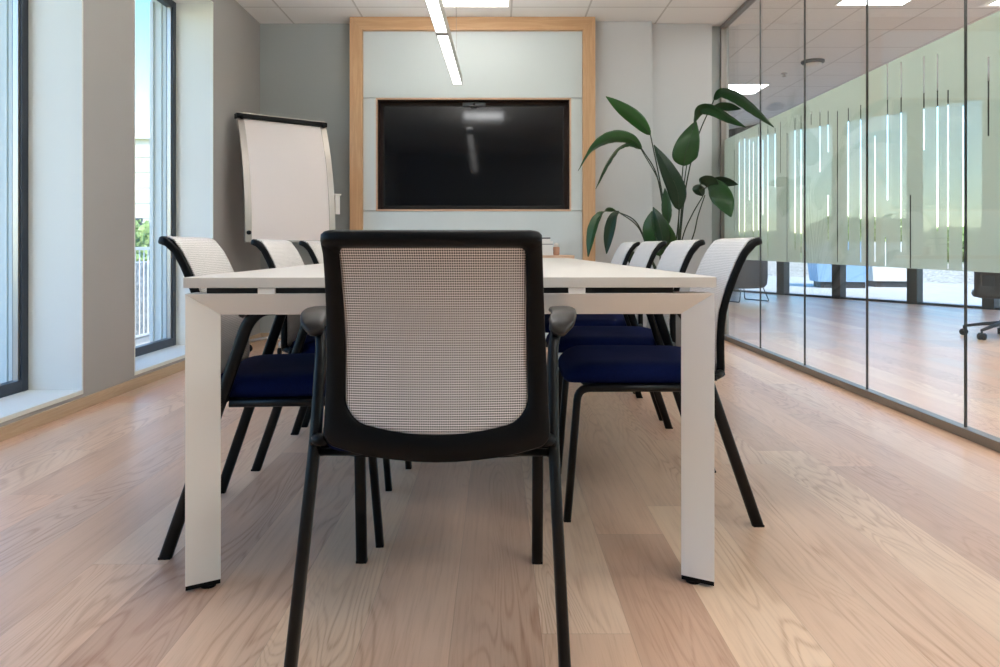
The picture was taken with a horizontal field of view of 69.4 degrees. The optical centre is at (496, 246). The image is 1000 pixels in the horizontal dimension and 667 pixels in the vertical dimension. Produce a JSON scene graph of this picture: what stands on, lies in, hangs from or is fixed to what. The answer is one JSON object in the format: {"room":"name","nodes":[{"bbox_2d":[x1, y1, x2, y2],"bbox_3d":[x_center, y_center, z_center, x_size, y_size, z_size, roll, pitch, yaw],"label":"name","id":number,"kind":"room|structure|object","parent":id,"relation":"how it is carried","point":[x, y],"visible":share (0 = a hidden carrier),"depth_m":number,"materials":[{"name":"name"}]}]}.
{"room":"meeting room","nodes":[
{"label":"meeting room","id":0,"kind":"room"},
{"bbox_2d":[0,0,259,426],"bbox_3d":[-2.250,-0.520,2.000,0.300,2.920,9.200,0,0,0],"label":"wall","id":1,"kind":"structure","parent":0,"point":[108,25],"depth_m":4.03,"materials":[{"name":"grey paint"}]},
{"bbox_2d":[0,0,82,422],"bbox_3d":[-2.328,-0.544,3.080,0.464,2.652,1.260,0,0,0],"label":"window","id":2,"kind":"structure","parent":1,"relation":"in","point":[41,41],"depth_m":3.65,"materials":[{"name":"grey"}]},
{"bbox_2d":[0,333,260,441],"bbox_3d":[-2.093,0.790,1.950,0.014,0.060,8.900,0,0,0],"label":"baseboard","id":3,"kind":"structure","parent":1,"relation":"attached to","point":[21,426],"depth_m":3.65,"materials":[{"name":"brown wood"}]},
{"bbox_2d":[134,0,212,375],"bbox_3d":[-2.328,-0.544,4.760,0.464,2.652,1.260,0,0,0],"label":"window","id":4,"kind":"structure","parent":1,"relation":"in","point":[181,31],"depth_m":5.33,"materials":[{"name":"grey paint"}]},
{"bbox_2d":[260,24,711,332],"bbox_3d":[-0.247,-0.555,6.510,4.305,2.850,0.220,0,0,0],"label":"wall","id":5,"kind":"structure","parent":0,"point":[305,68],"depth_m":6.40,"materials":[{"name":"grey paint"}]},
{"bbox_2d":[261,333,280,339],"bbox_3d":[-0.098,0.790,6.358,4.005,0.060,0.084,0,0,0],"label":"baseboard","id":6,"kind":"structure","parent":5,"relation":"attached to","point":[262,334],"depth_m":6.39,"materials":[{"name":"brown wood"}]},
{"bbox_2d":[334,194,340,213],"bbox_3d":[-1.322,-0.354,5.963,0.062,0.168,0.040,0,0,-38],"label":"light switch","id":7,"kind":"object","parent":5,"relation":"attached to","point":[336,196],"depth_m":5.95,"materials":[{"name":"white plastic"}]},
{"bbox_2d":[350,18,362,229],"bbox_3d":[-1.213,-0.579,6.303,0.110,2.798,0.195,0,0,0],"label":"trim","id":8,"kind":"structure","parent":5,"relation":"attached to","point":[356,33],"depth_m":6.21,"materials":[{"name":"brown wood"}]},
{"bbox_2d":[363,31,581,259],"bbox_3d":[-0.210,-0.523,6.325,1.896,2.687,0.150,0,0,0],"label":"wall","id":9,"kind":"structure","parent":5,"relation":"attached to","point":[396,64],"depth_m":6.25,"materials":[{"name":"white paint"}]},
{"bbox_2d":[350,17,594,30],"bbox_3d":[-0.211,-1.923,6.303,2.112,0.112,0.195,0,0,0],"label":"trim","id":10,"kind":"structure","parent":9,"relation":"attached to","point":[365,23],"depth_m":6.21,"materials":[{"name":"brown wood"}]},
{"bbox_2d":[383,106,563,207],"bbox_3d":[-0.203,-0.792,6.357,1.590,0.900,0.038,0,0,0],"label":"television","id":11,"kind":"object","parent":9,"relation":"attached to","point":[434,156],"visible":1,"depth_m":6.34,"materials":[{"name":"black glass"}]},
{"bbox_2d":[463,102,485,107],"bbox_3d":[-0.200,-1.242,6.320,0.200,0.048,0.038,0,0,0],"label":"bar","id":12,"kind":"object","parent":11,"relation":"attached to","point":[465,104],"visible":1,"depth_m":6.31,"materials":[{"name":"grey plastic"}]},
{"bbox_2d":[378,100,568,208],"bbox_3d":[-0.203,-0.801,6.319,1.661,0.950,0.129,0,0,0],"label":"trim","id":13,"kind":"structure","parent":9,"relation":"attached to","point":[381,103],"depth_m":6.38,"materials":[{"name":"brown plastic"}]},
{"bbox_2d":[376,98,570,210],"bbox_3d":[-0.203,-0.801,6.314,1.689,0.978,0.140,0,0,0],"label":"trim","id":14,"kind":"structure","parent":9,"relation":"attached to","point":[377,99],"depth_m":6.24,"materials":[{"name":"black plastic"}]},
{"bbox_2d":[582,18,594,260],"bbox_3d":[0.792,-0.579,6.303,0.108,2.798,0.195,0,0,0],"label":"trim","id":15,"kind":"structure","parent":5,"relation":"attached to","point":[588,33],"depth_m":6.21,"materials":[{"name":"brown wood"}]},
{"bbox_2d":[236,0,745,25],"bbox_3d":[-0.160,-2.155,2.050,4.480,0.350,9.300,0,0,0],"label":"ceiling","id":16,"kind":"structure","parent":0,"point":[714,12],"depth_m":6.04,"materials":[{"name":"tile"}]},
{"bbox_2d":[424,0,461,84],"bbox_3d":[-0.311,-1.573,3.315,0.068,0.813,3.760,0,0,1],"label":"pendant lamp","id":17,"kind":"object","parent":16,"relation":"hanging from","point":[436,10],"visible":1,"depth_m":4.04,"materials":[{"name":"grey"}]},
{"bbox_2d":[426,0,446,32],"bbox_3d":[-0.311,-1.173,3.326,0.058,0.010,1.216,0,0,1],"label":"diffuser","id":18,"kind":"object","parent":17,"relation":"attached to","point":[435,9],"depth_m":3.66,"materials":[{"name":"white plastic"}]},
{"bbox_2d":[438,36,460,83],"bbox_3d":[-0.292,-1.173,4.585,0.058,0.010,1.196,0,0,1],"label":"diffuser","id":19,"kind":"object","parent":17,"relation":"attached to","point":[445,42],"depth_m":4.47,"materials":[{"name":"white plastic"}]},
{"bbox_2d":[443,0,510,7],"bbox_3d":[-0.200,-1.976,5.640,0.620,0.008,0.620,0,0,0],"label":"recessed light","id":20,"kind":"object","parent":16,"relation":"in","point":[447,3],"visible":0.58,"depth_m":5.85,"materials":[{"name":"white plastic"}]},
{"bbox_2d":[0,292,999,666],"bbox_3d":[5.361,0.880,5.700,15.522,0.120,16.600,0,0,0],"label":"floor","id":21,"kind":"structure","parent":0,"point":[878,545],"depth_m":2.07,"materials":[{"name":"brown wood"}]},
{"bbox_2d":[158,236,391,559],"bbox_3d":[-0.642,0.398,2.181,0.623,0.856,0.602,0,0,-5],"label":"chair","id":22,"kind":"object","parent":21,"relation":"on","point":[268,379],"visible":0.41,"depth_m":1.97,"materials":[{"name":"black"}]},
{"bbox_2d":[234,112,340,353],"bbox_3d":[-1.655,-0.117,5.785,0.805,1.874,0.610,0,0,-38],"label":"easel","id":23,"kind":"object","parent":21,"relation":"on","point":[288,187],"visible":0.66,"depth_m":5.72,"materials":[{"name":"white"}]},
{"bbox_2d":[299,241,325,427],"bbox_3d":[-0.622,0.398,3.545,0.623,0.856,0.602,0,0,0],"label":"chair","id":24,"kind":"object","parent":21,"relation":"on","point":[314,249],"visible":0.09,"depth_m":3.33,"materials":[{"name":"black"}]},
{"bbox_2d":[251,239,411,470],"bbox_3d":[-0.627,0.398,2.905,0.623,0.856,0.602,0,0,0],"label":"chair","id":25,"kind":"object","parent":21,"relation":"on","point":[276,253],"visible":0.22,"depth_m":2.70,"materials":[{"name":"black"}]},
{"bbox_2d":[284,230,576,666],"bbox_3d":[-0.126,0.398,1.578,0.602,0.856,0.623,0,0,1],"label":"chair","id":26,"kind":"object","parent":21,"relation":"on","point":[433,350],"visible":1,"depth_m":1.39,"materials":[{"name":"black plastic"}]},
{"bbox_2d":[183,258,715,590],"bbox_3d":[-0.137,0.446,3.227,1.268,0.748,3.020,0,0,-1],"label":"conference table","id":27,"kind":"object","parent":21,"relation":"on","point":[589,287],"visible":0.6,"depth_m":1.74,"materials":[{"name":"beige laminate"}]},
{"bbox_2d":[543,255,574,346],"bbox_3d":[-0.140,0.444,6.021,1.540,0.752,0.358,0,0,0],"label":"sideboard","id":28,"kind":"object","parent":21,"relation":"on","point":[544,256],"visible":0.02,"depth_m":5.86,"materials":[{"name":"grey"}]},
{"bbox_2d":[542,237,552,254],"bbox_3d":[0.405,-0.005,5.990,0.111,0.147,0.121,0,0,0],"label":"storage box","id":29,"kind":"object","parent":28,"relation":"on","point":[547,245],"visible":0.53,"depth_m":5.93,"materials":[{"name":"white plastic"}]},
{"bbox_2d":[553,243,559,254],"bbox_3d":[0.492,0.017,5.985,0.054,0.103,0.053,0,0,0],"label":"wooden cup","id":30,"kind":"object","parent":28,"relation":"on","point":[556,249],"visible":0.92,"depth_m":5.96,"materials":[{"name":"brown wood"}]},
{"bbox_2d":[545,242,639,393],"bbox_3d":[0.520,0.398,4.290,0.623,0.856,0.602,0,0,0],"label":"chair","id":31,"kind":"object","parent":21,"relation":"on","point":[624,251],"visible":0.22,"depth_m":4.25,"materials":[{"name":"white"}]},
{"bbox_2d":[545,241,666,420],"bbox_3d":[0.522,0.398,3.666,0.623,0.856,0.602,0,0,-1],"label":"chair","id":32,"kind":"object","parent":21,"relation":"on","point":[644,256],"visible":0.3,"depth_m":3.49,"materials":[{"name":"black"}]},
{"bbox_2d":[546,239,704,428],"bbox_3d":[0.520,0.398,3.010,0.623,0.856,0.602,0,0,0],"label":"chair","id":33,"kind":"object","parent":21,"relation":"on","point":[677,256],"visible":0.41,"depth_m":2.86,"materials":[{"name":"black"}]},
{"bbox_2d":[558,237,764,526],"bbox_3d":[0.516,0.398,2.384,0.623,0.856,0.602,0,0,2],"label":"chair","id":34,"kind":"object","parent":21,"relation":"on","point":[600,368],"visible":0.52,"depth_m":2.18,"materials":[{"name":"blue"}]},
{"bbox_2d":[578,88,773,346],"bbox_3d":[1.392,-0.205,5.699,1.414,2.050,0.821,0,0,16],"label":"potted plant","id":35,"kind":"object","parent":21,"relation":"on","point":[656,227],"visible":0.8,"depth_m":5.75,"materials":[{"name":"green plant"}]},
{"bbox_2d":[730,256,768,302],"bbox_3d":[3.720,0.480,10.950,0.620,0.679,0.600,0,0,-25],"label":"lounge chair","id":36,"kind":"object","parent":21,"relation":"on","point":[749,275],"visible":0.53,"depth_m":10.66,"materials":[{"name":"grey fabric"}]},
{"bbox_2d":[959,272,999,339],"bbox_3d":[4.573,0.292,6.511,0.683,1.054,0.682,0,0,32],"label":"office chair","id":37,"kind":"object","parent":21,"relation":"on","point":[979,291],"visible":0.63,"depth_m":6.39,"materials":[{"name":"black"}]},
{"bbox_2d":[595,21,651,327],"bbox_3d":[1.103,-0.555,6.465,0.519,2.850,0.270,0,0,0],"label":"wall","id":38,"kind":"structure","parent":0,"point":[623,49],"depth_m":6.33,"materials":[{"name":"grey paint"}]},
{"bbox_2d":[712,26,728,334],"bbox_3d":[1.992,-0.555,6.550,0.175,2.850,0.140,0,0,0],"label":"wall","id":39,"kind":"structure","parent":0,"point":[715,29],"depth_m":6.48,"materials":[{"name":"grey paint"}]},
{"bbox_2d":[720,0,999,452],"bbox_3d":[2.025,-0.580,1.990,0.050,2.800,8.980,0,0,0],"label":"wall","id":40,"kind":"structure","parent":0,"point":[793,202],"depth_m":3.78,"materials":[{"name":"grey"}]},
{"bbox_2d":[729,0,999,128],"bbox_3d":[7.751,-2.255,5.700,11.342,0.150,16.600,0,0,0],"label":"ceiling","id":41,"kind":"structure","parent":0,"point":[836,35],"depth_m":7.59,"materials":[{"name":"tile"}]},
{"bbox_2d":[729,84,769,93],"bbox_3d":[3.345,-2.176,9.950,0.620,0.008,0.620,0,0,0],"label":"recessed light","id":42,"kind":"object","parent":41,"relation":"in","point":[741,88],"visible":0.52,"depth_m":9.84,"materials":[{"name":"white plastic"}]},
{"bbox_2d":[801,58,824,68],"bbox_3d":[3.700,-2.140,8.460,0.260,0.080,0.260,0,0,0],"label":"smoke detector","id":43,"kind":"object","parent":41,"relation":"attached to","point":[812,63],"visible":0.92,"depth_m":8.38,"materials":[{"name":"grey plastic"}]},
{"bbox_2d":[834,0,911,5],"bbox_3d":[3.345,-2.176,6.190,0.620,0.008,0.620,0,0,0],"label":"recessed light","id":44,"kind":"object","parent":41,"relation":"in","point":[841,2],"visible":1,"depth_m":6.42,"materials":[{"name":"white plastic"}]},
{"bbox_2d":[986,0,999,5],"bbox_3d":[4.710,-2.176,6.190,0.620,0.008,0.620,0,0,0],"label":"recessed light","id":45,"kind":"object","parent":41,"relation":"in","point":[996,2],"visible":1,"depth_m":6.45,"materials":[{"name":"white plastic"}]},
{"bbox_2d":[990,0,999,4],"bbox_3d":[4.710,-2.176,6.190,0.584,0.005,0.584,0,0,0],"label":"diffuser","id":46,"kind":"object","parent":45,"relation":"attached to","point":[997,2],"depth_m":6.42,"materials":[{"name":"white plastic"}]},
{"bbox_2d":[729,81,999,309],"bbox_3d":[8.654,-0.680,5.598,0.150,3.000,19.301,0,0,-29],"label":"wall","id":47,"kind":"structure","parent":0,"point":[914,276],"depth_m":11.29,"materials":[{"name":"grey"}]},
{"label":"outside","id":48,"kind":"structure","parent":0,"visible":0},
{"bbox_2d":[135,335,149,345],"bbox_3d":[-31.287,1.260,35.000,57.425,0.120,110.000,0,0,0],"label":"ground","id":49,"kind":"structure","parent":48,"point":[143,340],"depth_m":9.27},
{"bbox_2d":[135,261,149,338],"bbox_3d":[-4.850,0.700,27.000,0.300,1.000,66.000,0,0,0],"label":"wall","id":50,"kind":"structure","parent":49,"relation":"on","point":[137,262],"depth_m":9.54,"materials":[{"name":"stone"}]},
{"bbox_2d":[135,247,149,337],"bbox_3d":[-4.450,0.600,14.000,0.050,1.200,32.050,0,0,0],"label":"metal fence","id":51,"kind":"object","parent":49,"relation":"on","point":[136,248],"visible":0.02,"depth_m":9.10,"materials":[{"name":"white metal"}]},
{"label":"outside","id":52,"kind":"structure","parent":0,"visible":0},
{"bbox_3d":[37.228,0.530,26.231,82.312,0.180,94.189,0,0,0],"label":"lawn","id":53,"kind":"structure","parent":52,"visible":0},
{"bbox_2d":[744,230,758,255],"bbox_3d":[10.303,-0.118,27.455,3.130,1.161,3.187,0,0,0],"label":"shrub","id":54,"kind":"object","parent":53,"relation":"on","point":[758,230],"visible":0.03,"depth_m":26.88,"materials":[{"name":"green plant"}]},
{"bbox_2d":[937,225,963,261],"bbox_3d":[13.627,-0.060,21.322,3.238,1.201,3.404,0,0,0],"label":"shrub","id":55,"kind":"object","parent":53,"relation":"on","point":[948,225],"visible":0.03,"depth_m":20.53,"materials":[{"name":"green plant"}]},
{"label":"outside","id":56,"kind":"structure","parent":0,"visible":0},
{"bbox_2d":[739,276,981,305],"bbox_3d":[9.828,0.925,11.203,7.500,0.110,60.001,0,0,-29],"label":"pavement","id":57,"kind":"structure","parent":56,"point":[945,293],"depth_m":14.11,"materials":[{"name":"grey concrete"}]},
{"bbox_2d":[807,263,831,287],"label":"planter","id":58,"kind":"object","parent":57,"relation":"on","point":[820,275],"depth_m":15.32,"materials":[{"name":"blue"}]},
{"bbox_2d":[846,216,869,287],"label":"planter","id":59,"kind":"object","parent":57,"relation":"on","point":[855,275],"depth_m":15.20,"materials":[{"name":"blue"}]},
{"bbox_2d":[807,242,869,281],"bbox_3d":[7.360,0.315,15.600,1.158,0.850,0.878,0,0,10],"label":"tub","id":60,"kind":"object","parent":59,"relation":"in","point":[817,272],"depth_m":15.27,"materials":[{"name":"blue"}]},
{"bbox_2d":[768,261,973,283],"bbox_3d":[14.168,0.680,13.584,2.801,0.579,56.002,0,0,-29],"label":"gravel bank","id":61,"kind":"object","parent":57,"relation":"on","point":[796,269],"visible":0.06,"depth_m":18.60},
{"bbox_2d":[868,217,906,286],"bbox_3d":[8.656,0.050,15.901,1.107,1.639,0.878,0,0,10],"label":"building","id":62,"kind":"structure","parent":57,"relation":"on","point":[877,276],"depth_m":15.59,"materials":[{"name":"white"}]},
{"bbox_2d":[868,242,906,280],"bbox_3d":[8.660,0.315,15.900,1.098,0.850,0.878,0,0,10],"label":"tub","id":63,"kind":"object","parent":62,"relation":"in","point":[875,273],"depth_m":15.56,"materials":[{"name":"white"}]},
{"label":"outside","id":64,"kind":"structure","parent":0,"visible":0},
{"bbox_3d":[-32.600,1.159,35.000,54.800,0.079,110.000,0,0,0],"label":"lawn","id":65,"kind":"structure","parent":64,"visible":0},
{"bbox_2d":[135,133,149,225],"bbox_3d":[-17.500,-1.955,35.975,18.400,6.150,8.450,0,0,0],"label":"office building","id":66,"kind":"structure","parent":65,"relation":"on","point":[142,140],"depth_m":31.96,"materials":[{"name":"beige"}]},
{"bbox_2d":[135,219,149,260],"bbox_3d":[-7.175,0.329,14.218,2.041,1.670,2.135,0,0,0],"label":"shrub","id":67,"kind":"object","parent":65,"relation":"on","point":[142,232],"visible":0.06,"depth_m":13.88,"materials":[{"name":"green plant"}]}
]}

